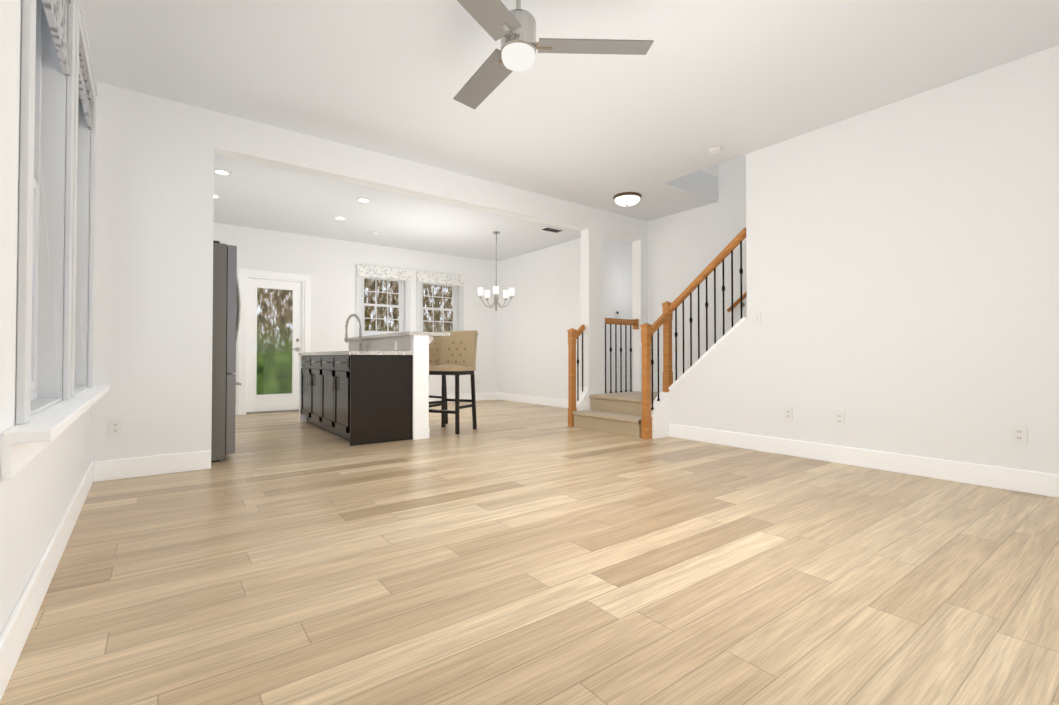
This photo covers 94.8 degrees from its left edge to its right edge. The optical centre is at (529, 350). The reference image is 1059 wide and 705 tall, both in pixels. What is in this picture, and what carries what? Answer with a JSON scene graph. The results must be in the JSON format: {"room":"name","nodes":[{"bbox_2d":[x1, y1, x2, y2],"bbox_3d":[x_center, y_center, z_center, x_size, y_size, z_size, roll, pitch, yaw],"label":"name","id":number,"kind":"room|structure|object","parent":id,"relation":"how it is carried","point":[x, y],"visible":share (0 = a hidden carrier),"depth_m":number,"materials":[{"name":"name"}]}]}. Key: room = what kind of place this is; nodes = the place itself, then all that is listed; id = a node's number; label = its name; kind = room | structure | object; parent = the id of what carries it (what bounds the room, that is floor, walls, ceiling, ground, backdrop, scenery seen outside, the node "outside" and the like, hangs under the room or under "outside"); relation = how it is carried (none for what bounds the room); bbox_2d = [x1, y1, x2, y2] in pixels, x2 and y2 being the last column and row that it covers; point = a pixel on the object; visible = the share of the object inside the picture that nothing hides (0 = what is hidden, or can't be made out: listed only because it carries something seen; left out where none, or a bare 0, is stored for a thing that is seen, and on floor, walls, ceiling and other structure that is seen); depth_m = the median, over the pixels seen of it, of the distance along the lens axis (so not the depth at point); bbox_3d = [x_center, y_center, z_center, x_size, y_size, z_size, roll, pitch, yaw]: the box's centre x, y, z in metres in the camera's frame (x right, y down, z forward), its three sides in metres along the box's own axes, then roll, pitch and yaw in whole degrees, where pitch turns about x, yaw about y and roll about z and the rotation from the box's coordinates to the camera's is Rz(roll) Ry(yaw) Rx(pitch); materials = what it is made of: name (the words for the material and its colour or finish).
{"room":"living room","nodes":[
{"label":"living room","id":0,"kind":"room"},
{"bbox_2d":[0,0,90,634],"bbox_3d":[-2.597,-0.637,2.719,0.150,3.050,9.450,1,-1,-38],"label":"wall","id":1,"kind":"structure","parent":0,"point":[37,492],"depth_m":1.37,"materials":[{"name":"white paint"}]},
{"bbox_2d":[16,0,75,423],"bbox_3d":[-1.824,-0.746,1.770,0.168,1.920,1.090,1,-1,-38],"label":"window","id":2,"kind":"structure","parent":1,"relation":"in","point":[40,252],"depth_m":2.11,"materials":[{"name":"white paint"}]},
{"bbox_2d":[41,0,70,75],"bbox_3d":[-1.787,-1.401,1.809,0.042,0.360,0.868,1,-1,-38],"label":"window blind","id":3,"kind":"object","parent":2,"relation":"attached to","point":[54,10],"visible":1,"depth_m":1.95,"materials":[{"name":"grey fabric"}]},
{"bbox_2d":[0,462,93,700],"bbox_3d":[-1.297,0.796,1.183,0.015,0.140,5.439,1,-1,-38],"label":"baseboard","id":4,"kind":"structure","parent":1,"relation":"attached to","point":[16,630],"depth_m":1.59,"materials":[{"name":"white wood"}]},
{"bbox_2d":[1,385,109,479],"bbox_3d":[-2.130,0.286,2.309,0.097,0.123,2.648,1,-1,-38],"label":"sill","id":5,"kind":"structure","parent":1,"relation":"attached to","point":[23,445],"depth_m":1.40,"materials":[{"name":"white wood"}]},
{"bbox_2d":[70,0,97,397],"bbox_3d":[-2.542,-0.732,2.681,0.168,1.920,1.110,1,-1,-38],"label":"window","id":6,"kind":"structure","parent":1,"relation":"in","point":[81,227],"depth_m":3.04,"materials":[{"name":"white paint"}]},
{"bbox_2d":[79,39,92,129],"bbox_3d":[-2.505,-1.482,2.721,0.042,0.172,0.888,1,-1,-38],"label":"window blind","id":7,"kind":"object","parent":6,"relation":"attached to","point":[85,96],"visible":0.6,"depth_m":2.75,"materials":[{"name":"grey fabric"}]},
{"bbox_2d":[90,81,214,472],"bbox_3d":[-2.756,-0.624,3.601,0.690,3.050,0.150,1,-1,-37],"label":"wall","id":8,"kind":"structure","parent":0,"point":[153,267],"depth_m":3.52,"materials":[{"name":"white paint"}]},
{"bbox_2d":[109,419,122,435],"bbox_3d":[-2.880,0.538,3.392,0.070,0.116,0.008,1,-1,-37],"label":"electrical outlet","id":9,"kind":"object","parent":8,"relation":"attached to","point":[115,427],"visible":1,"depth_m":3.39,"materials":[{"name":"white plastic"}]},
{"bbox_2d":[93,450,210,481],"bbox_3d":[-2.699,0.830,3.518,0.672,0.140,0.015,1,-1,-37],"label":"baseboard","id":10,"kind":"structure","parent":8,"relation":"attached to","point":[114,469],"depth_m":3.50,"materials":[{"name":"white wood"}]},
{"bbox_2d":[213,222,496,414],"bbox_3d":[-3.028,-0.558,8.202,6.060,3.050,0.150,1,-1,-37],"label":"wall","id":11,"kind":"structure","parent":0,"point":[328,265],"depth_m":8.09,"materials":[{"name":"white paint"}]},
{"bbox_2d":[246,278,301,411],"bbox_3d":[-3.915,-0.075,7.495,0.754,2.011,0.098,1,-1,-37],"label":"back door","id":12,"kind":"structure","parent":11,"relation":"in","point":[270,402],"depth_m":7.46,"materials":[{"name":"white wood"}]},
{"bbox_2d":[238,269,310,414],"bbox_3d":[-3.923,-0.120,7.509,0.992,2.155,0.160,1,-1,-37],"label":"door frame","id":13,"kind":"structure","parent":11,"relation":"attached to","point":[244,274],"depth_m":7.25,"materials":[{"name":"white wood"}]},
{"bbox_2d":[235,393,496,414],"bbox_3d":[-2.966,0.896,8.123,5.788,0.140,0.015,1,-1,-37],"label":"baseboard","id":14,"kind":"structure","parent":11,"relation":"attached to","point":[485,396],"depth_m":9.54,"materials":[{"name":"white wood"}]},
{"bbox_2d":[354,264,411,336],"bbox_3d":[-2.558,-0.783,8.513,1.030,1.310,0.200,1,-1,-37],"label":"window","id":15,"kind":"structure","parent":11,"relation":"in","point":[404,299],"depth_m":8.60,"materials":[{"name":"white paint"}]},
{"bbox_2d":[357,264,411,280],"bbox_3d":[-2.506,-1.344,8.451,0.960,0.200,0.034,1,-1,-37],"label":"valance","id":16,"kind":"object","parent":15,"relation":"attached to","point":[382,272],"visible":1,"depth_m":8.43,"materials":[{"name":"fabric"}]},
{"bbox_2d":[416,271,463,331],"bbox_3d":[-1.692,-0.774,9.159,1.030,1.310,0.200,1,-1,-37],"label":"window","id":17,"kind":"structure","parent":11,"relation":"in","point":[457,306],"depth_m":9.26,"materials":[{"name":"white paint"}]},
{"bbox_2d":[417,271,464,285],"bbox_3d":[-1.641,-1.335,9.097,0.960,0.200,0.034,1,-1,-37],"label":"valance","id":18,"kind":"object","parent":17,"relation":"attached to","point":[438,278],"visible":0.96,"depth_m":9.08,"materials":[{"name":"fabric"}]},
{"bbox_2d":[214,154,580,261],"bbox_3d":[-1.180,-1.966,7.293,7.910,0.260,3.850,1,-1,-37],"label":"ceiling","id":19,"kind":"structure","parent":0,"point":[259,196],"depth_m":6.71,"materials":[{"name":"white paint"}]},
{"bbox_2d":[214,169,231,175],"bbox_3d":[-3.225,-1.864,5.109,0.184,0.006,0.184,1,-1,-37],"label":"recessed light","id":20,"kind":"object","parent":19,"relation":"in","point":[222,172],"visible":0.92,"depth_m":5.11,"materials":[{"name":"white plastic"}]},
{"bbox_2d":[333,216,346,219],"bbox_3d":[-2.638,-1.840,6.796,0.184,0.006,0.184,1,-1,-37],"label":"recessed light","id":21,"kind":"object","parent":19,"relation":"in","point":[339,218],"visible":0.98,"depth_m":6.79,"materials":[{"name":"white plastic"}]},
{"bbox_2d":[356,198,371,202],"bbox_3d":[-2.043,-1.851,6.017,0.184,0.006,0.184,1,-1,-37],"label":"recessed light","id":22,"kind":"object","parent":19,"relation":"in","point":[364,200],"visible":0.96,"depth_m":6.02,"materials":[{"name":"white plastic"}]},
{"bbox_2d":[371,231,379,234],"bbox_3d":[-2.386,-1.814,7.545,0.130,0.034,0.130,1,-1,-37],"label":"smoke detector","id":23,"kind":"object","parent":19,"relation":"attached to","point":[375,232],"visible":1,"depth_m":7.50,"materials":[{"name":"white plastic"}]},
{"bbox_2d":[478,231,513,310],"bbox_3d":[-0.529,-1.220,7.552,0.561,1.222,0.543,1,-1,-37],"label":"chandelier","id":24,"kind":"object","parent":19,"relation":"hanging from","point":[496,292],"visible":1,"depth_m":7.51,"materials":[{"name":"silver metal"}]},
{"bbox_2d":[540,227,563,232],"bbox_3d":[0.344,-1.828,7.399,0.340,0.011,0.180,1,-1,-37],"label":"ceiling vent","id":25,"kind":"object","parent":19,"relation":"in","point":[550,229],"visible":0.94,"depth_m":7.37,"materials":[{"name":"white plastic"}]},
{"bbox_2d":[214,112,640,241],"bbox_3d":[-0.496,-1.835,5.306,4.950,0.580,0.150,1,-1,-37],"label":"header beam","id":26,"kind":"structure","parent":0,"point":[249,141],"depth_m":4.65,"materials":[{"name":"white paint"}]},
{"bbox_2d":[0,399,1058,704],"bbox_3d":[0.447,0.981,4.971,8.030,0.120,9.690,1,-1,-37],"label":"floor","id":27,"kind":"structure","parent":0,"point":[514,553],"depth_m":1.86,"materials":[{"name":"brown wood"}]},
{"bbox_2d":[211,240,241,461],"bbox_3d":[-2.991,0.009,4.178,0.873,1.800,0.910,1,-1,-37],"label":"fridge","id":28,"kind":"object","parent":27,"relation":"on","point":[226,315],"visible":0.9,"depth_m":3.98,"materials":[{"name":"grey metal"}]},
{"bbox_2d":[298,330,445,445],"bbox_3d":[-1.991,0.393,5.824,1.008,1.081,2.241,1,-1,-37],"label":"kitchen island","id":29,"kind":"object","parent":27,"relation":"on","point":[370,389],"depth_m":5.02,"materials":[{"name":"black wood"}]},
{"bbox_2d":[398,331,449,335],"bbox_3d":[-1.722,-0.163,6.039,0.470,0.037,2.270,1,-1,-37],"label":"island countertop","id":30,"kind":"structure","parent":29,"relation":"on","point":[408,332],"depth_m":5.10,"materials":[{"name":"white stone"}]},
{"bbox_2d":[429,337,447,423],"bbox_3d":[-1.345,0.354,6.241,0.476,1.172,0.473,-1,-1,35],"label":"stool","id":31,"kind":"object","parent":27,"relation":"on","point":[435,344],"visible":0.27,"depth_m":6.29,"materials":[{"name":"black"}]},
{"bbox_2d":[429,330,477,433],"bbox_3d":[-0.915,0.346,5.694,0.476,1.172,0.473,0,-1,23],"label":"stool","id":32,"kind":"object","parent":27,"relation":"on","point":[458,354],"visible":0.92,"depth_m":5.75,"materials":[{"name":"black"}]},
{"bbox_2d":[567,227,746,438],"bbox_3d":[2.320,-0.508,4.721,1.410,2.850,4.423,1,-1,-37],"label":"staircase","id":33,"kind":"structure","parent":27,"relation":"on","point":[644,414],"depth_m":5.28,"materials":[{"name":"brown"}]},
{"bbox_2d":[81,0,1058,221],"bbox_3d":[0.903,-2.010,2.858,5.940,0.300,5.450,1,-1,-37],"label":"ceiling","id":34,"kind":"structure","parent":0,"point":[733,79],"depth_m":3.25,"materials":[{"name":"white paint"}]},
{"bbox_2d":[453,0,653,109],"bbox_3d":[-0.142,-1.637,2.507,1.210,0.454,1.102,1,-1,-37],"label":"ceiling fan","id":35,"kind":"object","parent":34,"relation":"hanging from","point":[514,30],"visible":1,"depth_m":2.39,"materials":[{"name":"silver metal"}]},
{"bbox_2d":[613,192,641,206],"bbox_3d":[1.156,-1.762,5.758,0.330,0.112,0.330,1,-1,-37],"label":"flush ceiling light","id":36,"kind":"object","parent":34,"relation":"attached to","point":[625,199],"visible":1,"depth_m":5.66,"materials":[{"name":"white glass"}]},
{"bbox_2d":[708,146,721,153],"bbox_3d":[1.685,-1.821,4.432,0.120,0.032,0.120,1,-1,-37],"label":"smoke detector","id":37,"kind":"object","parent":34,"relation":"attached to","point":[714,149],"visible":1,"depth_m":4.40,"materials":[{"name":"white plastic"}]},
{"bbox_2d":[581,229,604,409],"bbox_3d":[0.814,-0.296,6.262,0.280,2.470,0.150,1,-1,-37],"label":"column","id":38,"kind":"structure","parent":0,"point":[593,281],"depth_m":6.19,"materials":[{"name":"white paint"}]},
{"bbox_2d":[605,236,632,392],"bbox_3d":[1.826,-0.556,8.313,1.850,3.050,0.120,1,-1,-37],"label":"wall","id":39,"kind":"structure","parent":0,"point":[618,274],"depth_m":7.94,"materials":[{"name":"white paint"}]},
{"bbox_2d":[614,310,619,315],"bbox_3d":[1.424,-0.607,7.923,0.100,0.100,0.022,1,-1,-37],"label":"thermostat","id":40,"kind":"object","parent":39,"relation":"attached to","point":[616,312],"visible":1,"depth_m":7.91,"materials":[{"name":"white plastic"}]},
{"bbox_2d":[497,154,746,399],"bbox_3d":[2.134,-1.411,6.265,0.120,4.700,9.450,1,-1,-37],"label":"wall","id":41,"kind":"structure","parent":0,"point":[686,248],"depth_m":6.73,"materials":[{"name":"white paint"}]},
{"bbox_2d":[497,393,567,407],"bbox_3d":[0.149,0.906,8.776,0.015,0.140,2.663,1,-1,-37],"label":"baseboard","id":42,"kind":"structure","parent":41,"relation":"attached to","point":[561,403],"depth_m":8.84,"materials":[{"name":"white wood"}]},
{"bbox_2d":[727,291,746,311],"bbox_3d":[3.112,-1.452,4.781,0.085,1.974,2.527,1,-1,-37],"label":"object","id":43,"kind":"structure","parent":41,"relation":"attached to","point":[737,302],"depth_m":5.66,"materials":[{"name":"brown wood"}]},
{"bbox_2d":[632,220,647,391],"bbox_3d":[1.547,-0.578,6.814,0.150,3.050,0.150,1,-1,-37],"label":"wall","id":44,"kind":"structure","parent":0,"point":[640,280],"depth_m":6.76,"materials":[{"name":"white paint"}]},
{"bbox_2d":[701,164,717,176],"bbox_3d":[1.848,-2.944,5.693,1.050,1.650,0.120,1,-1,-37],"label":"wall","id":45,"kind":"structure","parent":0,"point":[712,170],"depth_m":5.86,"materials":[{"name":"white paint"}]},
{"bbox_2d":[669,45,1058,474],"bbox_3d":[2.833,-0.625,3.562,0.120,3.050,4.300,1,-1,-37],"label":"wall","id":46,"kind":"structure","parent":0,"point":[902,258],"depth_m":3.54,"materials":[{"name":"white paint"}]},
{"bbox_2d":[753,312,760,325],"bbox_3d":[2.080,-0.287,4.455,0.011,0.116,0.070,1,-1,-37],"label":"light switch","id":47,"kind":"object","parent":46,"relation":"attached to","point":[756,318],"visible":1,"depth_m":4.45,"materials":[{"name":"white plastic"}]},
{"bbox_2d":[784,407,791,420],"bbox_3d":[2.243,0.550,4.227,0.008,0.116,0.070,1,-1,-37],"label":"electrical outlet","id":48,"kind":"object","parent":46,"relation":"attached to","point":[788,413],"visible":1,"depth_m":4.22,"materials":[{"name":"white plastic"}]},
{"bbox_2d":[835,411,844,425],"bbox_3d":[2.485,0.545,3.903,0.008,0.116,0.070,1,-1,-37],"label":"electrical outlet","id":49,"kind":"object","parent":46,"relation":"attached to","point":[839,418],"visible":1,"depth_m":3.90,"materials":[{"name":"white plastic"}]},
{"bbox_2d":[669,424,1058,497],"bbox_3d":[2.776,0.830,3.503,0.015,0.140,4.288,1,-1,-37],"label":"baseboard","id":50,"kind":"structure","parent":46,"relation":"attached to","point":[1033,482],"depth_m":3.62,"materials":[{"name":"white wood"}]},
{"bbox_2d":[1011,425,1026,444],"bbox_3d":[3.098,0.534,3.082,0.008,0.116,0.070,1,-1,-37],"label":"electrical outlet","id":51,"kind":"object","parent":46,"relation":"attached to","point":[1019,434],"visible":1,"depth_m":3.08,"materials":[{"name":"white plastic"}]},
{"label":"outside","id":52,"kind":"structure","parent":0,"visible":0},
{"bbox_2d":[256,279,452,394],"bbox_3d":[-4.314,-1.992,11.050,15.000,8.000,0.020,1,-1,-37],"label":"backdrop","id":53,"kind":"structure","parent":52,"point":[278,351],"depth_m":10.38,"materials":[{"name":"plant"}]}
]}

